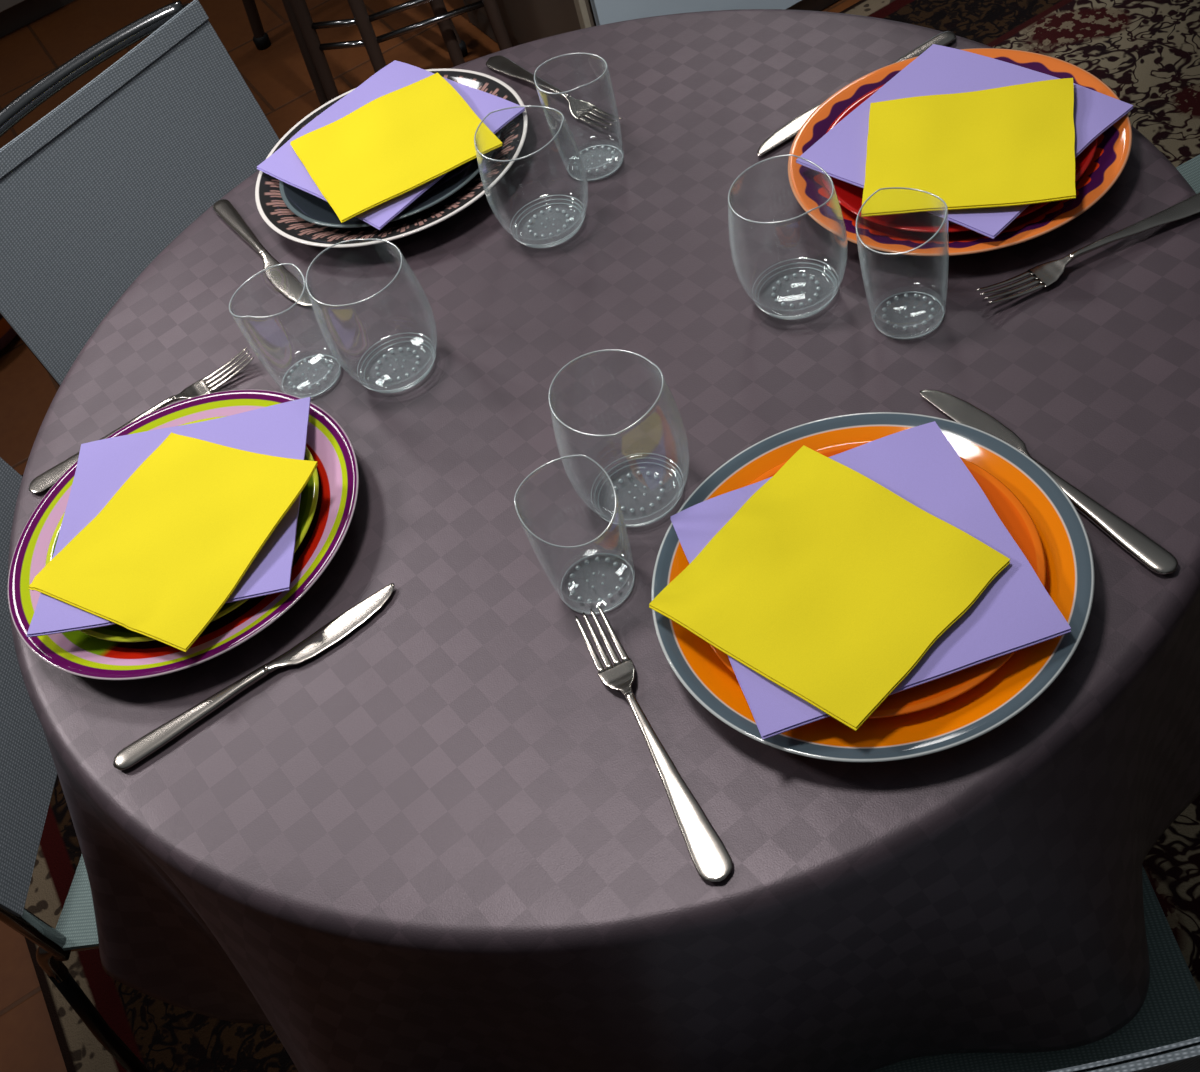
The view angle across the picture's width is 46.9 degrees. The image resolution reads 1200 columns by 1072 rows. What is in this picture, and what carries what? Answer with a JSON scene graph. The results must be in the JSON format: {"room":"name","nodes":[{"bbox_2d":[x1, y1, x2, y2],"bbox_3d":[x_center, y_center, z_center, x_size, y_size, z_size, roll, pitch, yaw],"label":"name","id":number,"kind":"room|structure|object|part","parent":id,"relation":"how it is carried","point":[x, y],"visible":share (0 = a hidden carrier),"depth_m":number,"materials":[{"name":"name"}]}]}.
{"room":"dining room","nodes":[
{"label":"dining room","id":0,"kind":"room"},
{"bbox_2d":[0,0,860,1071],"bbox_3d":[0.158,0.334,1.670,9.000,0.040,9.000,-32,50,-11],"label":"floor","id":1,"kind":"structure","parent":0,"point":[277,76],"depth_m":2.98,"materials":[{"name":"wood"}]},
{"bbox_2d":[0,314,16,350],"bbox_3d":[-1.215,-0.439,2.564,0.284,0.187,0.284,-20,49,0],"label":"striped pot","id":2,"kind":"object","parent":1,"relation":"on","point":[7,333],"visible":0.19,"depth_m":2.54,"materials":[{"name":"ceramic"}]},
{"bbox_2d":[0,0,74,37],"bbox_3d":[-2.120,-1.373,3.160,1.480,0.864,0.587,-32,50,-11],"label":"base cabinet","id":3,"kind":"object","parent":1,"relation":"on","point":[14,14],"visible":1,"depth_m":3.43,"materials":[{"name":"brown wood"}]},
{"bbox_3d":[-1.982,-1.239,2.984,1.430,0.765,0.018,-32,50,-11],"label":"door","id":4,"kind":"part","parent":3,"relation":"part of","materials":[{"name":"brown wood"}]},
{"bbox_2d":[242,0,467,105],"bbox_3d":[-0.599,-1.271,2.728,0.339,0.705,0.460,-32,50,-10],"label":"bar stool","id":5,"kind":"object","parent":1,"relation":"on","point":[261,40],"visible":0.46,"depth_m":2.81,"materials":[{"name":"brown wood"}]},
{"bbox_3d":[-0.783,-1.300,2.823,0.124,0.644,0.030,11,55,24],"label":"leg","id":6,"kind":"part","parent":5,"relation":"part of","materials":[{"name":"brown wood"}]},
{"bbox_3d":[-0.623,-1.111,2.619,0.030,0.644,0.121,-2,51,15],"label":"leg","id":7,"kind":"part","parent":5,"relation":"part of","materials":[{"name":"brown wood"}]},
{"bbox_3d":[-0.412,-1.225,2.651,0.127,0.644,0.030,11,56,25],"label":"leg","id":8,"kind":"part","parent":5,"relation":"part of","materials":[{"name":"brown wood"}]},
{"bbox_2d":[289,0,511,101],"bbox_3d":[-0.419,-1.087,2.549,0.306,0.665,0.281,24,62,31],"label":"bar stool","id":9,"kind":"object","parent":1,"relation":"on","point":[361,18],"visible":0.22,"depth_m":2.65,"materials":[{"name":"brown wood"}]},
{"bbox_3d":[-0.579,-1.043,2.576,0.055,0.601,0.033,-20,49,0],"label":"leg","id":10,"kind":"part","parent":9,"relation":"part of","materials":[{"name":"brown wood"}]},
{"bbox_3d":[-0.469,-1.042,2.543,0.038,0.600,0.032,-20,49,0],"label":"leg","id":11,"kind":"part","parent":9,"relation":"part of","materials":[{"name":"brown wood"}]},
{"bbox_3d":[-0.352,-1.119,2.572,0.039,0.601,0.032,-20,49,0],"label":"leg","id":12,"kind":"part","parent":9,"relation":"part of","materials":[{"name":"brown wood"}]},
{"bbox_3d":[-0.254,-1.116,2.540,0.054,0.601,0.033,-20,49,0],"label":"leg","id":13,"kind":"part","parent":9,"relation":"part of","materials":[{"name":"brown wood"}]},
{"bbox_2d":[21,0,1199,1071],"bbox_3d":[1.137,0.130,1.515,3.415,0.008,3.450,-32,50,-11],"label":"oriental rug","id":14,"kind":"object","parent":1,"relation":"on","point":[1147,52],"visible":0.02,"depth_m":1.85,"materials":[{"name":"carpet"}]},
{"bbox_2d":[0,457,149,1071],"bbox_3d":[-0.379,0.221,1.357,0.457,0.794,0.386,-8,50,10],"label":"dining chair","id":15,"kind":"object","parent":14,"relation":"on","point":[28,772],"visible":0.16,"depth_m":1.25,"materials":[{"name":"silver metal"}]},
{"bbox_3d":[-0.563,0.088,1.196,0.076,0.301,0.385,-8,50,10],"label":"backrest","id":16,"kind":"part","parent":15,"relation":"part of","materials":[{"name":"grey fabric"}]},
{"bbox_3d":[-0.559,0.258,1.120,0.073,0.392,0.019,-8,50,10],"label":"post","id":17,"kind":"part","parent":15,"relation":"part of","materials":[{"name":"silver metal"}]},
{"bbox_3d":[-0.345,0.366,1.270,0.382,0.070,0.019,-10,49,9],"label":"rail","id":18,"kind":"part","parent":15,"relation":"part of","materials":[{"name":"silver metal"}]},
{"bbox_3d":[-0.335,0.215,1.350,0.330,0.028,0.373,-8,50,10],"label":"seat","id":19,"kind":"part","parent":15,"relation":"part of","materials":[{"name":"grey fabric"}]},
{"bbox_3d":[-0.508,0.524,1.444,0.078,0.341,0.018,-12,49,7],"label":"leg","id":20,"kind":"part","parent":15,"relation":"part of","materials":[{"name":"metal"}]},
{"bbox_2d":[0,0,278,386],"bbox_3d":[-0.354,-0.155,1.661,0.457,0.794,0.386,26,62,32],"label":"dining chair","id":21,"kind":"object","parent":14,"relation":"on","point":[92,192],"visible":0.27,"depth_m":1.51,"materials":[{"name":"grey fabric"}]},
{"bbox_3d":[-0.614,-0.203,1.518,0.073,0.392,0.019,26,62,32],"label":"post","id":22,"kind":"part","parent":21,"relation":"part of","materials":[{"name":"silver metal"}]},
{"bbox_3d":[-0.586,-0.465,1.470,0.060,0.020,0.372,26,62,32],"label":"rail","id":23,"kind":"part","parent":21,"relation":"part of","materials":[{"name":"silver metal"}]},
{"bbox_2d":[873,865,1199,1071],"bbox_3d":[0.264,0.369,1.042,0.386,0.794,0.457,-12,49,6],"label":"dining chair","id":24,"kind":"object","parent":14,"relation":"on","point":[1164,1035],"visible":0.19,"depth_m":1.01,"materials":[{"name":"grey fabric"}]},
{"bbox_3d":[0.221,0.318,0.773,0.385,0.301,0.076,-12,49,6],"label":"backrest","id":25,"kind":"part","parent":24,"relation":"part of","materials":[{"name":"grey fabric"}]},
{"bbox_2d":[1176,155,1199,193],"bbox_3d":[0.840,-0.363,1.477,0.457,0.794,0.386,-28,49,-7],"label":"dining chair","id":26,"kind":"object","parent":14,"relation":"on","point":[1190,170],"visible":0.02,"depth_m":1.56,"materials":[{"name":"grey fabric"}]},
{"bbox_3d":[0.069,0.086,1.371,0.952,0.734,0.952,-20,49,0],"label":"dining table","id":27,"kind":"object","parent":14,"relation":"on","visible":0,"materials":[{"name":"grey-purple checkered tablecloth fabric"}]},
{"bbox_2d":[8,9,1199,1071],"bbox_3d":[0.021,-0.005,1.261,1.089,0.444,1.058,-20,49,0],"label":"tablecloth","id":28,"kind":"object","parent":27,"relation":"on","point":[435,838],"visible":0.71,"depth_m":0.95,"materials":[{"name":"fabric"}]},
{"bbox_2d":[29,348,253,492],"bbox_3d":[-0.381,-0.096,1.151,0.211,0.010,0.024,-33,50,-11],"label":"fork","id":29,"kind":"object","parent":28,"relation":"on","point":[45,480],"visible":0.73,"depth_m":1.16,"materials":[{"name":"silver metal"}]},
{"bbox_3d":[-0.411,-0.077,1.144,0.138,0.010,0.021,-33,50,-11],"label":"handle","id":30,"kind":"part","parent":29,"relation":"part of","materials":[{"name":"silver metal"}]},
{"bbox_2d":[8,389,358,679],"bbox_3d":[-0.311,-0.003,1.046,0.278,0.023,0.278,-20,49,0],"label":"dinner plate","id":31,"kind":"object","parent":28,"relation":"on","point":[79,653],"visible":0.38,"depth_m":1.01,"materials":[{"name":"multicoloured ceramic"}]},
{"bbox_2d":[45,416,318,641],"bbox_3d":[-0.311,-0.005,1.043,0.217,0.019,0.217,-20,49,0],"label":"plate","id":32,"kind":"object","parent":31,"relation":"on","point":[309,495],"visible":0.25,"depth_m":1.00,"materials":[{"name":"ceramic"}]},
{"bbox_2d":[27,397,310,636],"bbox_3d":[-0.314,-0.017,1.027,0.195,0.013,0.191,-11,49,7],"label":"paper napkin","id":33,"kind":"object","parent":32,"relation":"on","point":[278,430],"visible":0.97,"depth_m":1.06,"materials":[{"name":"purple paper"}]},
{"bbox_2d":[28,432,317,651],"bbox_3d":[-0.310,-0.006,1.006,0.161,0.020,0.167,17,58,28],"label":"paper napkin","id":34,"kind":"object","parent":33,"relation":"on","point":[169,549],"visible":1,"depth_m":1.00,"materials":[{"name":"yellow paper"}]},
{"bbox_2d":[113,583,394,769],"bbox_3d":[-0.234,0.097,0.952,0.223,0.006,0.021,-33,50,-11],"label":"table knife","id":35,"kind":"object","parent":28,"relation":"on","point":[345,623],"visible":1,"depth_m":0.95,"materials":[{"name":"silver metal"}]},
{"bbox_3d":[-0.279,0.123,0.943,0.118,0.006,0.018,-33,50,-11],"label":"handle","id":36,"kind":"part","parent":35,"relation":"part of","materials":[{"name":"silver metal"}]},
{"bbox_3d":[-0.186,0.065,0.963,0.106,0.005,0.021,-33,50,-11],"label":"blade","id":37,"kind":"part","parent":35,"relation":"part of","materials":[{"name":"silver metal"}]},
{"bbox_2d":[213,199,317,305],"bbox_3d":[-0.312,-0.261,1.270,0.021,0.006,0.223,-34,50,-12],"label":"table knife","id":38,"kind":"object","parent":28,"relation":"on","point":[284,281],"visible":0.95,"depth_m":1.26,"materials":[{"name":"silver metal"}]},
{"bbox_3d":[-0.339,-0.291,1.304,0.018,0.006,0.118,-34,50,-12],"label":"handle","id":39,"kind":"part","parent":38,"relation":"part of","materials":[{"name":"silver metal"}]},
{"bbox_3d":[-0.281,-0.227,1.233,0.021,0.005,0.106,-34,50,-12],"label":"blade","id":40,"kind":"part","parent":38,"relation":"part of","materials":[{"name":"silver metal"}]},
{"bbox_2d":[229,263,340,397],"bbox_3d":[-0.250,-0.162,1.110,0.064,0.098,0.064,-20,49,0],"label":"drinking glass","id":41,"kind":"object","parent":28,"relation":"on","point":[304,360],"visible":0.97,"depth_m":1.12,"materials":[{"name":"clear glass"}]},
{"bbox_2d":[306,239,436,393],"bbox_3d":[-0.176,-0.171,1.089,0.087,0.108,0.087,-20,49,0],"label":"drinking glass","id":42,"kind":"object","parent":28,"relation":"on","point":[420,379],"visible":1,"depth_m":1.11,"materials":[{"name":"clear glass"}]},
{"bbox_2d":[255,68,527,247],"bbox_3d":[-0.193,-0.350,1.299,0.266,0.023,0.266,-20,49,0],"label":"dinner plate","id":43,"kind":"object","parent":28,"relation":"on","point":[271,206],"visible":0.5,"depth_m":1.26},
{"bbox_2d":[279,129,500,227],"bbox_3d":[-0.194,-0.353,1.296,0.217,0.019,0.217,-20,49,0],"label":"plate","id":44,"kind":"object","parent":43,"relation":"on","point":[306,206],"visible":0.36,"depth_m":1.25,"materials":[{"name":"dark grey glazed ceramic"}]},
{"bbox_2d":[257,60,524,229],"bbox_3d":[-0.199,-0.371,1.292,0.193,0.006,0.189,30,65,34],"label":"paper napkin","id":45,"kind":"object","parent":44,"relation":"on","point":[284,164],"visible":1,"depth_m":1.30,"materials":[{"name":"paper"}]},
{"bbox_2d":[290,73,502,222],"bbox_3d":[-0.191,-0.360,1.274,0.160,0.006,0.162,-28,49,-7],"label":"paper napkin","id":46,"kind":"object","parent":45,"relation":"on","point":[408,137],"visible":0.98,"depth_m":1.27,"materials":[{"name":"yellow paper"}]},
{"bbox_2d":[474,105,587,247],"bbox_3d":[-0.055,-0.301,1.164,0.087,0.103,0.087,-10,49,9],"label":"drinking glass","id":47,"kind":"object","parent":28,"relation":"on","point":[515,236],"visible":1,"depth_m":1.18,"materials":[{"name":"clear glass"}]},
{"bbox_2d":[486,55,621,127],"bbox_3d":[-0.049,-0.428,1.327,0.024,0.010,0.211,-37,51,-15],"label":"fork","id":48,"kind":"object","parent":28,"relation":"on","point":[580,109],"visible":0.95,"depth_m":1.31,"materials":[{"name":"silver metal"}]},
{"bbox_3d":[-0.070,-0.447,1.349,0.021,0.010,0.138,-37,51,-15],"label":"handle","id":49,"kind":"part","parent":48,"relation":"part of","materials":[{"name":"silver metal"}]},
{"bbox_2d":[514,455,634,613],"bbox_3d":[-0.013,0.002,0.904,0.064,0.098,0.064,-20,49,0],"label":"drinking glass","id":50,"kind":"object","parent":28,"relation":"on","point":[621,579],"visible":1,"depth_m":0.92,"materials":[{"name":"clear glass"}]},
{"bbox_2d":[534,53,623,180],"bbox_3d":[-0.015,-0.365,1.208,0.064,0.098,0.064,-20,49,0],"label":"drinking glass","id":51,"kind":"object","parent":28,"relation":"on","point":[595,146],"visible":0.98,"depth_m":1.23,"materials":[{"name":"clear glass"}]},
{"bbox_2d":[548,349,688,526],"bbox_3d":[0.015,-0.063,0.941,0.087,0.110,0.087,-20,49,0],"label":"drinking glass","id":52,"kind":"object","parent":28,"relation":"on","point":[599,512],"visible":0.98,"depth_m":0.96,"materials":[{"name":"clear glass"}]},
{"bbox_2d":[575,605,732,881],"bbox_3d":[0.030,0.122,0.848,0.024,0.010,0.211,-25,49,-4],"label":"fork","id":53,"kind":"object","parent":28,"relation":"on","point":[711,859],"visible":1,"depth_m":0.83,"materials":[{"name":"silver metal"}]},
{"bbox_3d":[0.043,0.146,0.824,0.021,0.010,0.138,-25,49,-4],"label":"handle","id":54,"kind":"part","parent":53,"relation":"part of","materials":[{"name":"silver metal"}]},
{"bbox_2d":[728,154,847,319],"bbox_3d":[0.141,-0.220,1.039,0.087,0.103,0.087,-20,49,0],"label":"drinking glass","id":55,"kind":"object","parent":28,"relation":"on","point":[836,286],"visible":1,"depth_m":1.06,"materials":[{"name":"clear glass"}]},
{"bbox_2d":[757,31,955,155],"bbox_3d":[0.224,-0.393,1.220,0.223,0.006,0.021,-33,50,-11],"label":"table knife","id":56,"kind":"object","parent":28,"relation":"on","point":[792,127],"visible":0.48,"depth_m":1.21,"materials":[{"name":"silver metal"}]},
{"bbox_3d":[0.175,-0.362,1.209,0.106,0.005,0.021,-33,50,-11],"label":"blade","id":57,"kind":"part","parent":56,"relation":"part of","materials":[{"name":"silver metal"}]},
{"bbox_3d":[0.268,-0.420,1.229,0.118,0.006,0.018,-33,50,-11],"label":"handle","id":58,"kind":"part","parent":56,"relation":"part of","materials":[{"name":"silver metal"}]},
{"bbox_2d":[651,412,1094,761],"bbox_3d":[0.168,0.029,0.877,0.272,0.023,0.272,-20,49,0],"label":"dinner plate","id":59,"kind":"object","parent":28,"relation":"on","point":[1070,575],"visible":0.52,"depth_m":0.84,"materials":[{"name":"glazed ceramic in orange with a blue-grey rim"}]},
{"bbox_2d":[710,441,1045,718],"bbox_3d":[0.168,0.026,0.874,0.217,0.019,0.217,-20,49,0],"label":"plate","id":60,"kind":"object","parent":59,"relation":"on","point":[1012,513],"visible":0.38,"depth_m":0.84,"materials":[{"name":"orange ceramic"}]},
{"bbox_2d":[670,421,1070,739],"bbox_3d":[0.159,0.020,0.861,0.190,0.011,0.191,-20,49,0],"label":"paper napkin","id":61,"kind":"object","parent":60,"relation":"on","point":[1015,611],"visible":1,"depth_m":0.84,"materials":[{"name":"paper"}]},
{"bbox_2d":[649,445,1009,730],"bbox_3d":[0.141,0.026,0.854,0.164,0.010,0.159,31,65,34],"label":"paper napkin","id":62,"kind":"object","parent":61,"relation":"on","point":[828,584],"visible":1,"depth_m":0.85,"materials":[{"name":"yellow paper"}]},
{"bbox_2d":[856,187,948,339],"bbox_3d":[0.220,-0.195,0.998,0.064,0.098,0.064,-20,49,0],"label":"drinking glass","id":63,"kind":"object","parent":28,"relation":"on","point":[932,309],"visible":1,"depth_m":1.01,"materials":[{"name":"clear glass"}]},
{"bbox_2d":[788,48,1131,255],"bbox_3d":[0.287,-0.307,1.119,0.267,0.023,0.267,-20,49,0],"label":"dinner plate","id":64,"kind":"object","parent":28,"relation":"on","point":[1113,148],"visible":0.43,"depth_m":1.08,"materials":[{"name":"orange ceramic"}]},
{"bbox_2d":[819,84,1097,232],"bbox_3d":[0.286,-0.309,1.117,0.217,0.019,0.217,-20,49,0],"label":"plate","id":65,"kind":"object","parent":64,"relation":"on","point":[850,196],"visible":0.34,"depth_m":1.07,"materials":[{"name":"red ceramic"}]},
{"bbox_2d":[796,44,1132,238],"bbox_3d":[0.289,-0.322,1.107,0.193,0.010,0.189,33,66,35],"label":"paper napkin","id":66,"kind":"object","parent":65,"relation":"on","point":[841,152],"visible":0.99,"depth_m":1.13,"materials":[{"name":"paper"}]},
{"bbox_2d":[861,78,1075,216],"bbox_3d":[0.289,-0.304,1.083,0.160,0.010,0.154,-1,51,16],"label":"paper napkin","id":67,"kind":"object","parent":66,"relation":"on","point":[1013,145],"visible":1,"depth_m":1.08,"materials":[{"name":"yellow paper"}]},
{"bbox_2d":[919,389,1177,574],"bbox_3d":[0.291,-0.044,0.911,0.021,0.006,0.223,-33,50,-11],"label":"table knife","id":68,"kind":"object","parent":28,"relation":"on","point":[1158,559],"visible":0.67,"depth_m":0.88,"materials":[{"name":"silver metal"}]},
{"bbox_3d":[0.261,-0.078,0.948,0.021,0.005,0.106,-33,50,-11],"label":"blade","id":69,"kind":"part","parent":68,"relation":"part of","materials":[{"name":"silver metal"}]},
{"bbox_3d":[0.318,-0.013,0.878,0.018,0.006,0.118,-33,50,-11],"label":"handle","id":70,"kind":"part","parent":68,"relation":"part of","materials":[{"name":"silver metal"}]},
{"bbox_2d":[976,193,1199,302],"bbox_3d":[0.377,-0.218,1.026,0.211,0.010,0.024,-25,49,-5],"label":"fork","id":71,"kind":"object","parent":28,"relation":"on","point":[1045,274],"visible":1,"depth_m":1.02,"materials":[{"name":"silver metal"}]},
{"bbox_3d":[0.409,-0.233,1.029,0.138,0.010,0.021,-25,49,-5],"label":"handle","id":72,"kind":"part","parent":71,"relation":"part of","materials":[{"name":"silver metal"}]},
{"bbox_2d":[463,0,837,46],"bbox_3d":[0.191,-1.445,2.517,1.020,0.884,0.657,-32,50,-11],"label":"dining chair","id":73,"kind":"object","parent":1,"relation":"on","point":[525,21],"visible":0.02,"depth_m":2.52,"materials":[{"name":"silver metal"}]},
{"bbox_3d":[-0.073,-1.018,2.232,0.012,0.820,0.022,-32,50,-11],"label":"edge trim","id":74,"kind":"part","parent":73,"relation":"part of","materials":[{"name":"beige wood"}]},
{"bbox_3d":[0.347,-1.290,2.318,0.970,0.785,0.018,-32,50,-11],"label":"door","id":75,"kind":"part","parent":73,"relation":"part of","materials":[{"name":"grey"}]}
]}

